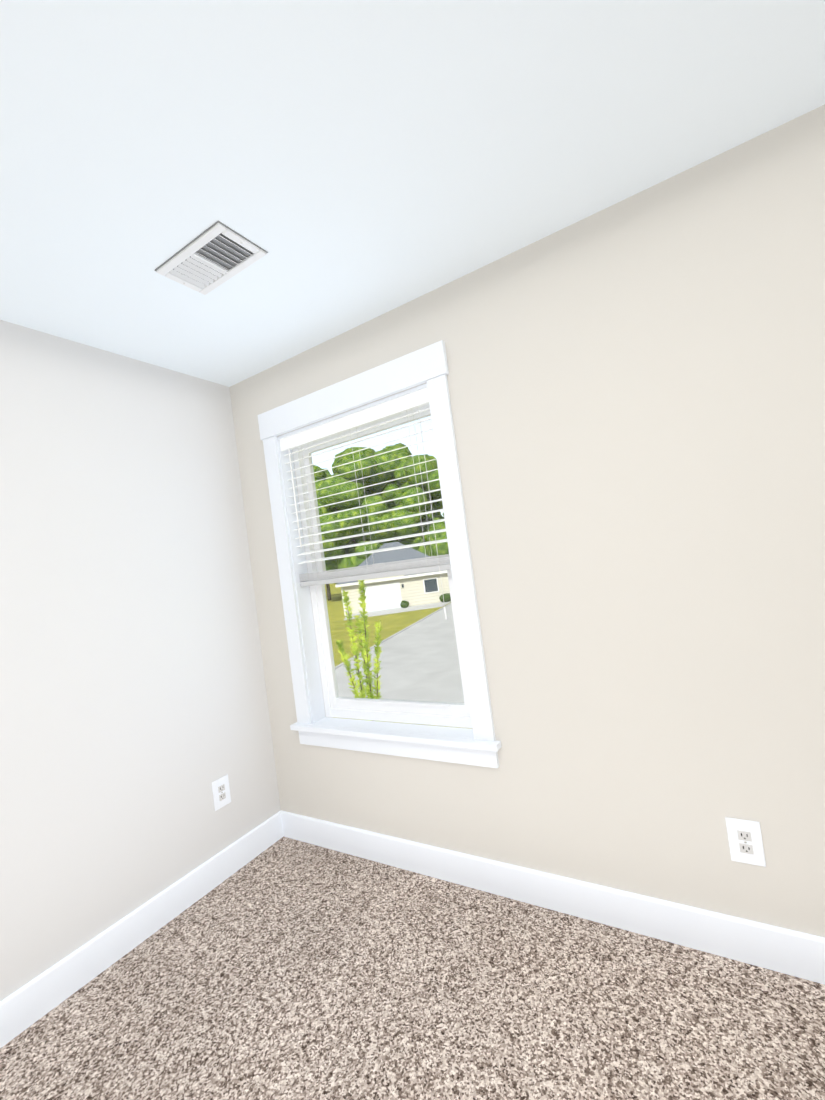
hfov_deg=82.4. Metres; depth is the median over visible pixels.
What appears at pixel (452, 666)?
driveway
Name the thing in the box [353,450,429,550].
tree
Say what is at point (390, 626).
lawn
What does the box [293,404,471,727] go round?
window unit
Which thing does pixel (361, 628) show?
sapling
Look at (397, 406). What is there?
window blind
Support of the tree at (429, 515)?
on the lawn
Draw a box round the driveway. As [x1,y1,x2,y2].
[335,603,463,702]
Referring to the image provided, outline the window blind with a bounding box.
[280,387,450,618]
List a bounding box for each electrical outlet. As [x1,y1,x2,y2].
[212,774,230,810]
[725,817,765,866]
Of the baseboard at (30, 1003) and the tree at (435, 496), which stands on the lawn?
the tree at (435, 496)
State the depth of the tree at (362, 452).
69.41 m
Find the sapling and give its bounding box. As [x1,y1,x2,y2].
[336,580,383,720]
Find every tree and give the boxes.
[313,465,331,600]
[316,473,352,583]
[317,454,384,570]
[332,447,374,473]
[337,453,398,510]
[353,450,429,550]
[382,443,442,516]
[393,454,448,557]
[396,452,437,519]
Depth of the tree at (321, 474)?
66.58 m
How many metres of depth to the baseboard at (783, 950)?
1.68 m
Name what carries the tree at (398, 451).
on the lawn
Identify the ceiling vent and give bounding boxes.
[154,221,267,294]
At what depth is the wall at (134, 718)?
1.94 m
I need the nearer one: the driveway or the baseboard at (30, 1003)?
the baseboard at (30, 1003)
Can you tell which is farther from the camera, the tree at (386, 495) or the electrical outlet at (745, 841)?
the tree at (386, 495)
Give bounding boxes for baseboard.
[0,810,283,1047]
[281,811,824,984]
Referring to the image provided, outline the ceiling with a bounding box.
[0,0,824,386]
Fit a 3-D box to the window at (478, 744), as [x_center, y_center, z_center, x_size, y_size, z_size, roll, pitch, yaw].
[-0.196,0.073,2.204,1.120,1.708,0.199,-8,-2,31]
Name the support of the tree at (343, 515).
on the lawn
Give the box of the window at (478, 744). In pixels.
[258,340,501,767]
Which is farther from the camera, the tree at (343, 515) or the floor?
the tree at (343, 515)
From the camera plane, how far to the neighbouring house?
40.96 m
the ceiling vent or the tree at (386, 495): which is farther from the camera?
the tree at (386, 495)
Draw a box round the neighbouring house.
[335,542,450,619]
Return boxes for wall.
[0,320,280,1000]
[230,104,824,936]
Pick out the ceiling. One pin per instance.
(348, 164)
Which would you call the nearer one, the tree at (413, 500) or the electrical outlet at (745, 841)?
the electrical outlet at (745, 841)
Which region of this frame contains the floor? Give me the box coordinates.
[0,836,824,1099]
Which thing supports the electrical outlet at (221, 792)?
attached to the wall at (134, 718)
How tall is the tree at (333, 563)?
16.940 m
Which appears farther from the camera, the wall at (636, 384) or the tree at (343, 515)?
the tree at (343, 515)

